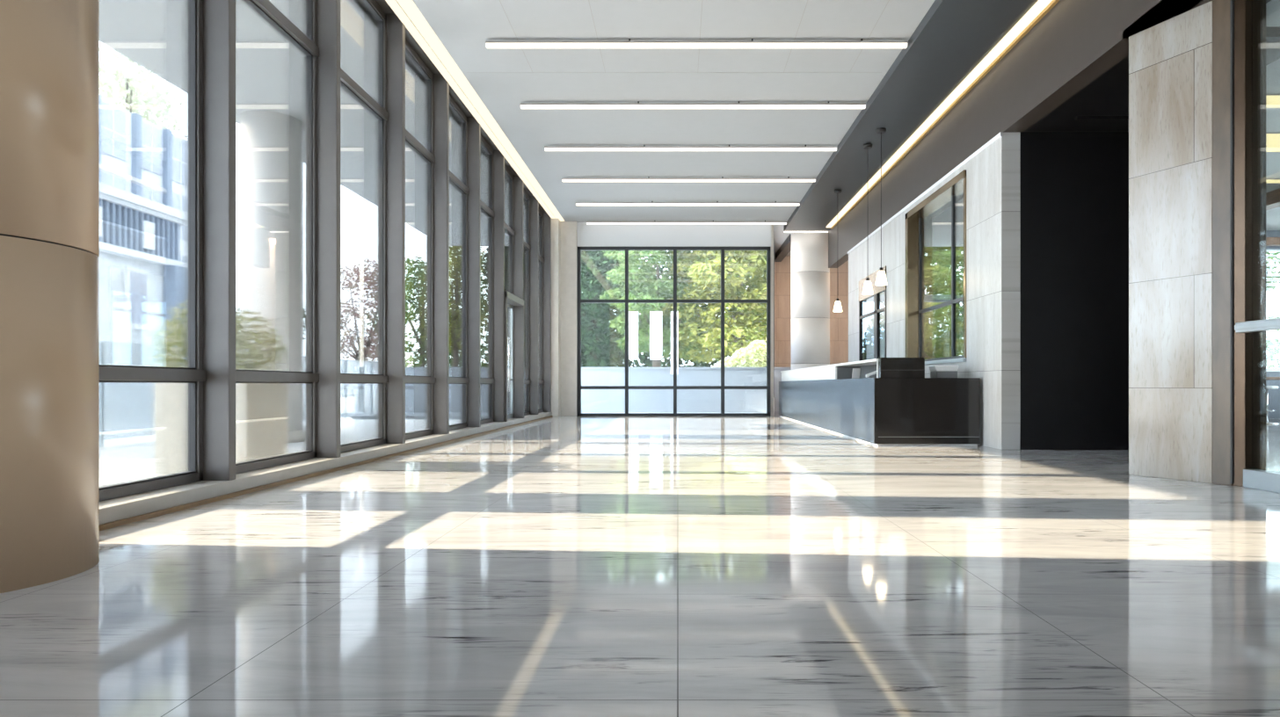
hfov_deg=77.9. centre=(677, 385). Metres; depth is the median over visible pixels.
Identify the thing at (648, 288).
tree
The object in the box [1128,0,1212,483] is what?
wall pillar
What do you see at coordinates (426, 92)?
window
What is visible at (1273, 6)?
window
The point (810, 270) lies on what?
column
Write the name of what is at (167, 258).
window
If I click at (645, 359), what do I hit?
hedge
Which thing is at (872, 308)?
window
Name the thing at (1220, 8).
door frame
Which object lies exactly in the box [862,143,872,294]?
pendant lamp
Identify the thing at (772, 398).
wall
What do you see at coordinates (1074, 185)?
wall
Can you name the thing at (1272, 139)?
ceiling light
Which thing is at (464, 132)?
window
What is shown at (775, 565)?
floor
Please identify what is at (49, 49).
column
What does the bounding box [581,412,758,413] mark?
terrace slab
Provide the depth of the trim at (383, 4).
12.94 m
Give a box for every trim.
[374,0,546,212]
[499,0,889,72]
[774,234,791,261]
[847,131,1003,254]
[1122,0,1271,38]
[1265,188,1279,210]
[1265,237,1279,246]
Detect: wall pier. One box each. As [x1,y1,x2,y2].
[551,218,560,416]
[560,221,577,415]
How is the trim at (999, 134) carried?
attached to the wall at (1076, 42)
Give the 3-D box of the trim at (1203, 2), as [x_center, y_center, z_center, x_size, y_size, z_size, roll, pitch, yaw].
[4.950,-3.540,7.450,0.900,0.080,1.100,0,0,0]
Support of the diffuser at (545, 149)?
attached to the ceiling light at (546, 149)
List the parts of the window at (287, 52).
pane, pane, pane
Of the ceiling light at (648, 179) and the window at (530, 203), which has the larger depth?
the window at (530, 203)
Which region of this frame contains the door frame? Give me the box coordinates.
[1212,0,1265,486]
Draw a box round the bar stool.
[1265,385,1279,424]
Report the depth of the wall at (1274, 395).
21.00 m
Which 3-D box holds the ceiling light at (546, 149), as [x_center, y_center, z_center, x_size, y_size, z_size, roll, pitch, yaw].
[0.255,-4.683,15.620,5.770,0.115,0.070,0,0,0]
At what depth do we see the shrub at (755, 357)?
28.17 m
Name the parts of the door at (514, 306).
handle, handle, pane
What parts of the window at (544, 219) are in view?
pane, pane, pane, frame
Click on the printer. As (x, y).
(935, 371)
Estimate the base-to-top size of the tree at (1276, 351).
5.461 m
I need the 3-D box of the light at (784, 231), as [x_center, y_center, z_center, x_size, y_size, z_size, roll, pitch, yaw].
[3.835,-4.685,23.712,1.310,0.230,0.025,0,0,0]
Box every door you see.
[504,290,524,421]
[1229,0,1279,494]
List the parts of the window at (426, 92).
pane, pane, pane, frame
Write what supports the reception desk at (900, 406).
on the floor
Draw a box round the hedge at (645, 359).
[581,250,766,367]
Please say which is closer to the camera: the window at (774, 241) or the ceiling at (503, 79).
the ceiling at (503, 79)
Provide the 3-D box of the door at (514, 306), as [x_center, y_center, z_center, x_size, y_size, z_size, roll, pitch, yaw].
[-3.740,-0.595,17.400,0.360,2.730,1.940,0,0,0]
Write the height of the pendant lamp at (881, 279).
2.800 m
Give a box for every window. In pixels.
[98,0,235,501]
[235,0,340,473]
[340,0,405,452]
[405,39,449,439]
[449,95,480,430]
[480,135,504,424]
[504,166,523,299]
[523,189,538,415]
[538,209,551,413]
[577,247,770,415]
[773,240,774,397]
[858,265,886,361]
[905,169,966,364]
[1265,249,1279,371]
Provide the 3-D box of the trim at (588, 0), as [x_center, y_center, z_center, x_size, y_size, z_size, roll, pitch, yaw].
[-0.050,-4.740,9.053,6.300,0.002,5.906,0,0,0]
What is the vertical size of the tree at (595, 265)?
10.930 m
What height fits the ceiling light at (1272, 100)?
0.050 m
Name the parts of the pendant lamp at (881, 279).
lamp shade, cord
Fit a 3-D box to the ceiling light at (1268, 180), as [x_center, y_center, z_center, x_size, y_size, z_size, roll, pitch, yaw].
[12.050,-4.075,15.800,7.900,0.050,0.180,0,0,0]
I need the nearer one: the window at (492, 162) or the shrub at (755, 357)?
the window at (492, 162)
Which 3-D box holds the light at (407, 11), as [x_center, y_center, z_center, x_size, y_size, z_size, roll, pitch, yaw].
[-3.438,-4.768,12.950,0.333,0.064,19.900,0,0,0]
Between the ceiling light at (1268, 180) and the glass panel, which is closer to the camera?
the ceiling light at (1268, 180)
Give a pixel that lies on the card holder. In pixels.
(856, 372)
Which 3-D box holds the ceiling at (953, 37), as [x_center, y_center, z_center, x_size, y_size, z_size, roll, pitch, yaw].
[3.850,-4.740,10.350,1.360,0.280,26.700,0,0,0]
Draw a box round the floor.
[0,411,1279,716]
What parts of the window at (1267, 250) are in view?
frame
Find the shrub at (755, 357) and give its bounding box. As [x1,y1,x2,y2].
[712,340,766,367]
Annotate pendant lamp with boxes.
[833,189,842,312]
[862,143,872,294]
[875,127,887,285]
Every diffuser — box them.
[485,43,907,48]
[520,104,865,109]
[544,147,836,151]
[562,179,815,181]
[575,203,799,205]
[586,222,786,225]
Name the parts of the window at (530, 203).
pane, pane, pane, frame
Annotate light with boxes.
[385,0,564,221]
[485,38,908,48]
[520,101,865,109]
[544,145,836,151]
[561,176,815,181]
[575,201,799,205]
[586,220,786,225]
[784,231,828,232]
[826,0,1059,229]
[1265,94,1279,107]
[1265,132,1279,152]
[1265,178,1279,182]
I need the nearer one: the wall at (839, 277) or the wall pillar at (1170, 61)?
the wall pillar at (1170, 61)
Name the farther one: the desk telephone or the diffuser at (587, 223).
the diffuser at (587, 223)
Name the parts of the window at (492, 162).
pane, pane, pane, frame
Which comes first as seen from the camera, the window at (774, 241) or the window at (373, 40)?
the window at (373, 40)
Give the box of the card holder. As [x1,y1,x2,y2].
[851,368,860,378]
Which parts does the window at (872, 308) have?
pane, pane, pane, pane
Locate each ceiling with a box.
[412,0,935,222]
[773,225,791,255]
[783,0,1038,231]
[1024,26,1279,131]
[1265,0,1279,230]
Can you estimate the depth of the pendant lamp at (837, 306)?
18.64 m
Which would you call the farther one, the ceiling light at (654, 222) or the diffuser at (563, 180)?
the ceiling light at (654, 222)
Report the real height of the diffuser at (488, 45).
0.049 m
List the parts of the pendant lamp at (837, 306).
lamp shade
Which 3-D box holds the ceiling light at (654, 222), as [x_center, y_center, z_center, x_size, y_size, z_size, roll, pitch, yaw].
[0.255,-4.683,22.790,5.770,0.115,0.070,0,0,0]
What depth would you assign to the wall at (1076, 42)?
11.25 m
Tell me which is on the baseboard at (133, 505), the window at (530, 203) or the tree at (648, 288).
the window at (530, 203)
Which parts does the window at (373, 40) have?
pane, pane, pane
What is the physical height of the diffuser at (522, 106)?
0.049 m
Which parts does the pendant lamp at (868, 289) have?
lamp shade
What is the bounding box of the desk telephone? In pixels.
[865,370,876,378]
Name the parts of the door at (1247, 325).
frame, push rail, rail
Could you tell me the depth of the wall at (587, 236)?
23.02 m
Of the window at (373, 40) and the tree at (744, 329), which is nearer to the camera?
the window at (373, 40)
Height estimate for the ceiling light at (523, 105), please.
0.115 m
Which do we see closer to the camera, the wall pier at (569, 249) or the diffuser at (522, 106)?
the diffuser at (522, 106)
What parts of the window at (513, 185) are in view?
pane, pane, frame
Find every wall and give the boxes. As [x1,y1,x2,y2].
[576,222,770,247]
[770,225,774,415]
[774,255,848,367]
[828,0,1203,450]
[1020,131,1128,450]
[1265,230,1279,419]
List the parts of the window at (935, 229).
pane, pane, sill, pane, pane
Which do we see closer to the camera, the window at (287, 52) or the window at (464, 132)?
the window at (287, 52)
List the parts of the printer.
lid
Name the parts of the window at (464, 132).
pane, pane, pane, frame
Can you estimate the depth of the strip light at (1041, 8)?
12.30 m
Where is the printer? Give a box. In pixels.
[928,365,958,378]
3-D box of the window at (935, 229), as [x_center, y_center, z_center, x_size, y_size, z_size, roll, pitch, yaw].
[4.605,-1.850,13.870,0.350,2.980,3.180,0,0,0]
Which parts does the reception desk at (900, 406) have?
panel, screen panel, panel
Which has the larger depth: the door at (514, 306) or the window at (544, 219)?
the window at (544, 219)
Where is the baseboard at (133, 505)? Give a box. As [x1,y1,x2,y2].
[99,412,552,530]
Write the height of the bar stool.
0.880 m
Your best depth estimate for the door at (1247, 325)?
6.95 m
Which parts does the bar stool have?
post, seat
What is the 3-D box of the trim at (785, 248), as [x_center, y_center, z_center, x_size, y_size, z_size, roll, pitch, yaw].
[3.720,-4.710,27.450,0.280,0.220,4.300,0,0,0]
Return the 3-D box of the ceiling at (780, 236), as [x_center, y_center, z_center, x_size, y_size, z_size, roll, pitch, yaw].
[4.750,-4.880,26.850,3.227,0.120,6.729,0,0,7]
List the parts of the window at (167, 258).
pane, pane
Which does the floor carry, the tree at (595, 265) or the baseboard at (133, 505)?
the baseboard at (133, 505)
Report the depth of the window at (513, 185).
18.35 m
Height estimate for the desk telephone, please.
0.141 m
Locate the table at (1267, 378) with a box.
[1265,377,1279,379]
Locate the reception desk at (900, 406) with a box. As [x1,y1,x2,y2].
[778,357,980,446]
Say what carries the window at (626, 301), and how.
in the wall at (587, 236)
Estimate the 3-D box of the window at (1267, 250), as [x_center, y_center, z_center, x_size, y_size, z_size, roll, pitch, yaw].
[16.350,-1.975,20.980,3.300,3.250,0.240,0,0,0]
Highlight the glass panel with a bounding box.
[581,367,791,413]
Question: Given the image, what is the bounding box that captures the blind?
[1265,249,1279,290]
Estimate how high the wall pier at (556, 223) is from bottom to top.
5.800 m
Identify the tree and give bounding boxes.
[581,250,642,367]
[599,250,708,367]
[659,250,766,363]
[1265,252,1279,369]
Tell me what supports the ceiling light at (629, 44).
hanging from the ceiling at (503, 79)
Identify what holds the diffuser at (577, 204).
attached to the ceiling light at (651, 203)
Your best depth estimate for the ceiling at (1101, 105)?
9.92 m
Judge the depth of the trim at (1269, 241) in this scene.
20.60 m
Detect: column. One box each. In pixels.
[0,0,99,593]
[791,232,829,370]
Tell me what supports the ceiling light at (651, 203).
attached to the ceiling at (503, 79)
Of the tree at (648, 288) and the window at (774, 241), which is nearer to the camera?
the window at (774, 241)

